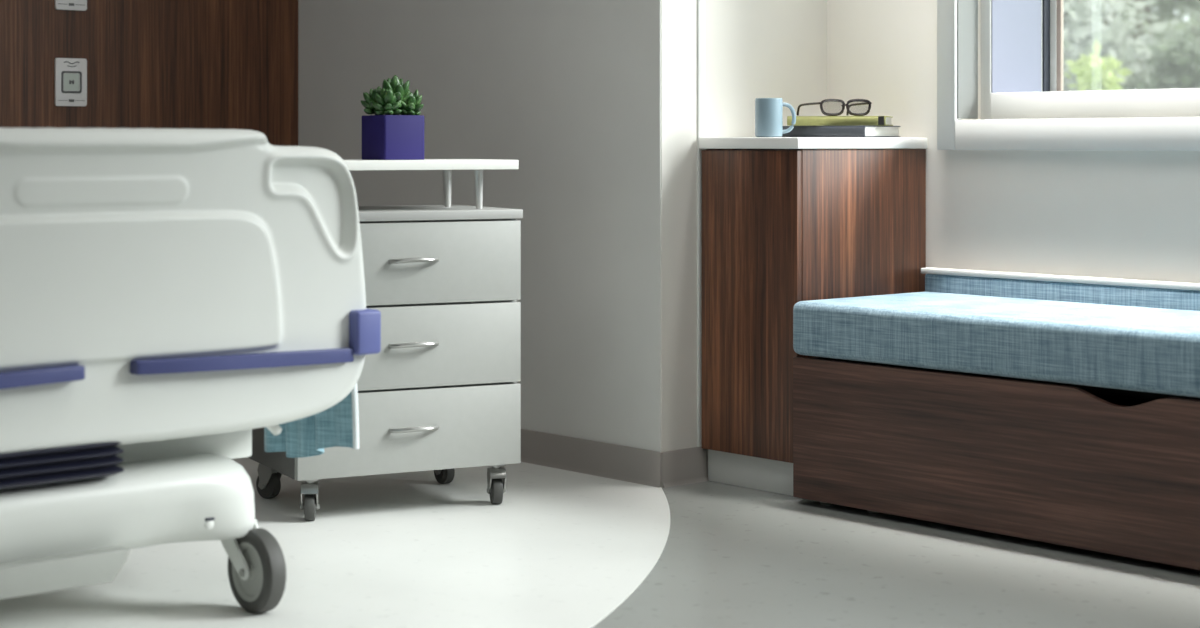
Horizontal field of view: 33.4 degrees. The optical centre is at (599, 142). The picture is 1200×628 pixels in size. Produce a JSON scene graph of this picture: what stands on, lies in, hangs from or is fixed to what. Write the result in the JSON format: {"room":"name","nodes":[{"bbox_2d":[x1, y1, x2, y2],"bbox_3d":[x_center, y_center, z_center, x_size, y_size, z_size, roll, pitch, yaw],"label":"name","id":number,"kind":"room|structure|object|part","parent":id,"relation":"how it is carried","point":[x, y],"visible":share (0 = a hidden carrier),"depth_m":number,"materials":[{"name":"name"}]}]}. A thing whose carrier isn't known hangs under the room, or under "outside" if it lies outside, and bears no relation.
{"room":"hospital room","nodes":[
{"label":"hospital room","id":0,"kind":"room"},
{"bbox_2d":[0,0,297,145],"bbox_3d":[-3.146,-0.570,4.954,6.554,3.000,0.150,0,0,-41],"label":"wall","id":1,"kind":"structure","parent":0,"point":[158,64],"depth_m":6.39,"materials":[{"name":"brown wood"}]},
{"bbox_2d":[55,58,86,105],"bbox_3d":[-1.635,-0.188,6.183,0.104,0.148,0.010,0,0,-41],"label":"wall plate","id":2,"kind":"object","parent":1,"relation":"attached to","point":[70,73],"visible":1,"depth_m":6.18,"materials":[{"name":"white plastic"}]},
{"bbox_2d":[61,71,81,92],"bbox_3d":[-1.633,-0.188,6.180,0.068,0.068,0.002,0,0,-41],"label":"socket","id":3,"kind":"object","parent":2,"relation":"attached to","point":[71,81],"depth_m":6.18,"materials":[{"name":"white plastic"}]},
{"bbox_2d":[55,0,86,10],"bbox_3d":[-1.635,-0.485,6.183,0.104,0.148,0.010,0,0,-41],"label":"wall plate","id":4,"kind":"object","parent":1,"relation":"attached to","point":[80,5],"visible":1,"depth_m":6.18,"materials":[{"name":"white plastic"}]},
{"bbox_2d":[0,457,669,627],"bbox_3d":[-2.089,0.934,3.503,5.895,0.012,3.425,0,0,-41],"label":"floor","id":5,"kind":"structure","parent":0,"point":[561,548],"depth_m":4.43,"materials":[{"name":"laminate"}]},
{"bbox_2d":[0,128,380,612],"bbox_3d":[-1.639,0.451,4.516,1.212,0.958,2.262,0,0,-41],"label":"hospital bed","id":6,"kind":"object","parent":5,"relation":"on","point":[169,296],"visible":1,"depth_m":3.78,"materials":[{"name":"white plastic"}]},
{"bbox_3d":[-0.932,0.270,3.717,1.202,0.597,0.074,0,0,-41],"label":"footboard","id":7,"kind":"part","parent":6,"relation":"part of","materials":[{"name":"white plastic"}]},
{"bbox_3d":[-1.173,0.568,3.989,0.849,0.155,0.430,0,0,-41],"label":"lift frame","id":8,"kind":"part","parent":6,"relation":"part of","materials":[{"name":"white plastic"}]},
{"bbox_2d":[264,383,358,457],"bbox_3d":[-0.771,0.471,4.166,0.435,0.418,0.326,0,0,-41],"label":"blanket","id":9,"kind":"object","parent":6,"relation":"hanging from","point":[337,425],"visible":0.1,"depth_m":4.22,"materials":[{"name":"blue fabric"}]},
{"bbox_2d":[247,159,522,520],"bbox_3d":[-0.560,0.486,5.170,0.604,0.886,0.478,0,0,-27],"label":"bedside cabinet","id":10,"kind":"object","parent":5,"relation":"on","point":[441,393],"visible":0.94,"depth_m":5.03,"materials":[{"name":"grey laminate"}]},
{"bbox_3d":[-0.836,0.508,5.061,0.008,0.626,0.416,0,0,-27],"label":"panel","id":11,"kind":"part","parent":10,"relation":"part of","materials":[{"name":"grey laminate"}]},
{"bbox_2d":[361,75,423,159],"bbox_3d":[-0.529,-0.066,5.121,0.151,0.217,0.144,0,0,-37],"label":"potted succulent","id":12,"kind":"object","parent":10,"relation":"on","point":[392,135],"visible":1,"depth_m":5.08,"materials":[{"name":"ceramic"}]},
{"bbox_3d":[-0.472,0.718,4.995,0.595,0.204,0.018,0,0,-27],"label":"drawer","id":13,"kind":"part","parent":10,"relation":"part of","materials":[{"name":"grey laminate"}]},
{"bbox_3d":[-0.458,0.292,4.974,0.135,0.015,0.037,0,0,-27],"label":"drawer handle","id":14,"kind":"part","parent":10,"relation":"part of","materials":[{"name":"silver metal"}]},
{"bbox_3d":[-0.458,0.502,4.974,0.135,0.015,0.037,0,0,-27],"label":"drawer handle","id":15,"kind":"part","parent":10,"relation":"part of","materials":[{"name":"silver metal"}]},
{"bbox_3d":[-0.458,0.712,4.974,0.135,0.015,0.037,0,0,-27],"label":"drawer handle","id":16,"kind":"part","parent":10,"relation":"part of","materials":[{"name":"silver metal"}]},
{"bbox_2d":[343,159,518,169],"bbox_3d":[-0.553,0.055,5.145,0.591,0.024,0.360,0,0,-27],"label":"shelf","id":17,"kind":"object","parent":10,"relation":"attached to","point":[352,164],"depth_m":5.02,"materials":[{"name":"white laminate"}]},
{"bbox_3d":[-0.472,0.509,4.995,0.595,0.203,0.018,0,0,-27],"label":"drawer","id":18,"kind":"part","parent":10,"relation":"part of","materials":[{"name":"grey laminate"}]},
{"bbox_3d":[-0.567,0.182,5.183,0.604,0.024,0.448,0,0,-27],"label":"panel","id":19,"kind":"part","parent":10,"relation":"part of","materials":[{"name":"grey laminate"}]},
{"bbox_3d":[-0.472,0.300,4.995,0.595,0.203,0.018,0,0,-27],"label":"drawer","id":20,"kind":"part","parent":10,"relation":"part of","materials":[{"name":"grey laminate"}]},
{"bbox_3d":[-0.409,0.119,5.337,0.026,0.103,0.027,0,0,-27],"label":"shelf leg","id":21,"kind":"part","parent":10,"relation":"part of","materials":[{"name":"metal"}]},
{"bbox_3d":[-0.314,0.119,5.149,0.026,0.103,0.027,0,0,-27],"label":"shelf leg","id":22,"kind":"part","parent":10,"relation":"part of","materials":[{"name":"metal"}]},
{"bbox_2d":[362,115,423,159],"bbox_3d":[-0.530,-0.014,5.119,0.120,0.113,0.120,0,0,-36],"label":"pot","id":23,"kind":"object","parent":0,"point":[384,137],"depth_m":5.07,"materials":[{"name":"purple ceramic"}]},
{"bbox_2d":[298,0,660,451],"bbox_3d":[-0.043,-0.570,6.412,1.026,3.000,1.778,0,0,-41],"label":"wall","id":24,"kind":"structure","parent":0,"point":[569,91],"depth_m":5.76,"materials":[{"name":"paint"}]},
{"bbox_2d":[521,428,661,487],"bbox_3d":[-0.430,0.882,6.064,0.016,0.095,1.788,0,0,-41],"label":"baseboard","id":25,"kind":"structure","parent":24,"relation":"attached to","point":[607,460],"depth_m":5.60,"materials":[{"name":"plastic"}]},
{"bbox_2d":[661,0,696,451],"bbox_3d":[0.216,-0.570,5.456,0.138,3.000,0.006,0,0,-41],"label":"wall column","id":26,"kind":"structure","parent":0,"point":[678,17],"depth_m":5.45,"materials":[{"name":"white paint"}]},
{"bbox_2d":[662,447,708,487],"bbox_3d":[0.232,0.882,5.455,0.168,0.095,0.016,0,0,-41],"label":"baseboard","id":27,"kind":"structure","parent":26,"relation":"attached to","point":[685,466],"depth_m":5.45,"materials":[{"name":"grey plastic"}]},
{"bbox_2d":[705,0,826,477],"bbox_3d":[0.465,-0.570,5.674,0.524,3.000,0.008,0,0,-41],"label":"wall","id":28,"kind":"structure","parent":0,"point":[754,49],"depth_m":5.65,"materials":[{"name":"white paint"}]},
{"bbox_2d":[697,0,704,446],"bbox_3d":[0.279,-0.618,5.505,0.027,2.905,0.007,0,0,-41],"label":"trim","id":29,"kind":"structure","parent":28,"relation":"attached to","point":[700,3],"depth_m":5.50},
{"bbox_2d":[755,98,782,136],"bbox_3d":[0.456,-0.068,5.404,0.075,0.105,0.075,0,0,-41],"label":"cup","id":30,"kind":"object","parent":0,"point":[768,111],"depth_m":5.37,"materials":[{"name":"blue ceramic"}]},
{"bbox_2d":[592,481,1199,627],"bbox_3d":[-0.515,0.990,2.295,7.070,0.120,7.720,0,0,-41],"label":"floor","id":31,"kind":"structure","parent":0,"point":[732,556],"depth_m":4.28,"materials":[{"name":"grey laminate"}]},
{"bbox_2d":[699,137,927,495],"bbox_3d":[0.592,0.458,5.524,0.530,0.945,0.370,0,0,-41],"label":"base cabinet","id":32,"kind":"object","parent":31,"relation":"on","point":[787,221],"visible":0.73,"depth_m":5.36,"materials":[{"name":"brown wood"}]},
{"bbox_3d":[0.417,0.885,5.386,0.018,0.090,0.342,0,0,-41],"label":"kick plate","id":33,"kind":"part","parent":32,"relation":"part of","materials":[{"name":"laminate"}]},
{"bbox_3d":[0.403,0.429,5.361,0.018,0.818,0.357,0,0,-41],"label":"door","id":34,"kind":"part","parent":32,"relation":"part of","materials":[{"name":"brown wood"}]},
{"bbox_2d":[699,137,927,148],"bbox_3d":[0.591,0.000,5.523,0.529,0.030,0.370,0,0,-41],"label":"countertop","id":35,"kind":"structure","parent":32,"relation":"on","point":[713,142],"depth_m":5.36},
{"bbox_2d":[755,98,795,136],"bbox_3d":[0.468,-0.068,5.405,0.094,0.105,0.088,0,0,-41],"label":"mug","id":36,"kind":"object","parent":35,"relation":"on","point":[768,111],"visible":0.91,"depth_m":5.37,"materials":[{"name":"blue ceramic"}]},
{"bbox_3d":[0.510,-0.068,5.404,0.040,0.084,0.011,0,0,0],"label":"handle","id":37,"kind":"part","parent":36,"relation":"part of","materials":[{"name":"blue ceramic"}]},
{"bbox_2d":[782,125,900,136],"bbox_3d":[0.668,-0.032,5.583,0.282,0.032,0.190,0,0,39],"label":"book","id":38,"kind":"object","parent":35,"relation":"on","point":[858,130],"visible":0.74,"depth_m":5.50,"materials":[{"name":"paper"}]},
{"bbox_2d":[787,116,892,125],"bbox_3d":[0.671,-0.061,5.577,0.272,0.026,0.166,0,0,15],"label":"book","id":39,"kind":"object","parent":38,"relation":"on","point":[800,120],"visible":0.94,"depth_m":5.50,"materials":[{"name":"green paper"}]},
{"bbox_2d":[797,99,871,115],"bbox_3d":[0.651,-0.098,5.571,0.196,0.048,0.122,0,0,0],"label":"eyeglasses","id":40,"kind":"object","parent":39,"relation":"on","point":[866,102],"visible":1,"depth_m":5.51,"materials":[{"name":"black plastic"}]},
{"bbox_2d":[793,357,1199,569],"bbox_3d":[1.502,0.741,4.455,0.574,0.378,2.382,0,0,-41],"label":"window bench","id":41,"kind":"object","parent":31,"relation":"on","point":[1099,469],"visible":0.98,"depth_m":4.66,"materials":[{"name":"brown wood"}]},
{"bbox_2d":[793,292,1199,397],"bbox_3d":[1.483,0.477,4.443,0.540,0.139,2.390,0,0,-41],"label":"seat cushion","id":42,"kind":"object","parent":41,"relation":"on","point":[1144,349],"visible":1,"depth_m":4.70,"materials":[{"name":"blue fabric"}]},
{"bbox_2d":[827,0,1199,282],"bbox_3d":[2.632,-0.570,3.892,0.360,3.000,5.542,0,0,-41],"label":"wall","id":43,"kind":"structure","parent":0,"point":[1135,215],"depth_m":5.35,"materials":[{"name":"white paint"}]},
{"bbox_2d":[921,267,1199,310],"bbox_3d":[1.700,0.438,4.639,0.045,0.184,2.406,0,0,-41],"label":"backrest","id":44,"kind":"object","parent":43,"relation":"attached to","point":[1081,289],"visible":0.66,"depth_m":5.17,"materials":[{"name":"blue fabric"}]},
{"bbox_3d":[1.700,0.353,4.639,0.045,0.014,2.406,0,0,-41],"label":"cap rail","id":45,"kind":"part","parent":44,"relation":"part of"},
{"bbox_2d":[937,0,1199,150],"bbox_3d":[2.657,-0.956,3.849,0.404,1.949,4.768,0,0,-41],"label":"window","id":46,"kind":"structure","parent":43,"relation":"attached to","point":[1025,105],"depth_m":5.46,"materials":[{"name":"clear glass"}]},
{"bbox_3d":[2.801,-0.969,3.977,0.018,1.662,4.575,0,0,-41],"label":"sash","id":47,"kind":"part","parent":46,"relation":"part of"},
{"bbox_3d":[2.698,-0.957,3.885,0.290,1.787,4.644,0,0,-41],"label":"frame","id":48,"kind":"part","parent":46,"relation":"part of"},
{"label":"outside","id":49,"kind":"structure","parent":0,"visible":0},
{"bbox_3d":[17.651,1.480,28.968,55.170,0.100,60.000,0,0,-41],"label":"ground","id":50,"kind":"structure","parent":49,"visible":0},
{"bbox_2d":[1064,39,1133,90],"bbox_3d":[3.132,0.193,12.499,0.632,1.679,0.637,0,0,9],"label":"bush","id":51,"kind":"object","parent":50,"relation":"on","point":[1092,71],"visible":0.12,"depth_m":12.39,"materials":[{"name":"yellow plant"}]},
{"bbox_2d":[1063,0,1167,90],"bbox_3d":[3.357,-1.210,14.985,1.880,5.289,2.320,0,0,-41],"label":"leafy tree","id":52,"kind":"object","parent":50,"relation":"on","point":[1119,42],"visible":0.12,"depth_m":14.27,"materials":[{"name":"green plant"}]},
{"bbox_2d":[1068,7,1194,87],"bbox_3d":[8.740,-3.027,33.619,7.504,9.350,6.742,0,0,-3],"label":"leafy tree","id":53,"kind":"object","parent":50,"relation":"on","point":[1180,17],"visible":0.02,"depth_m":31.71,"materials":[{"name":"green plant"}]},
{"bbox_2d":[1066,0,1199,89],"bbox_3d":[5.575,-1.712,20.077,3.199,6.291,3.423,0,0,9],"label":"leafy tree","id":54,"kind":"object","parent":50,"relation":"on","point":[1164,6],"visible":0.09,"depth_m":19.90,"materials":[{"name":"green plant"}]},
{"bbox_2d":[1119,27,1199,89],"bbox_3d":[4.052,0.100,13.700,1.249,1.861,1.068,0,0,3],"label":"bush","id":55,"kind":"object","parent":50,"relation":"on","point":[1180,68],"visible":0.26,"depth_m":13.60,"materials":[{"name":"green plant"}]},
{"bbox_2d":[1119,1,1199,68],"bbox_3d":[7.792,-1.677,26.089,2.515,6.222,2.976,0,0,21],"label":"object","id":56,"kind":"object","parent":50,"relation":"on","point":[1194,13],"visible":0.02,"depth_m":25.98,"materials":[{"name":"green plant"}]}
]}

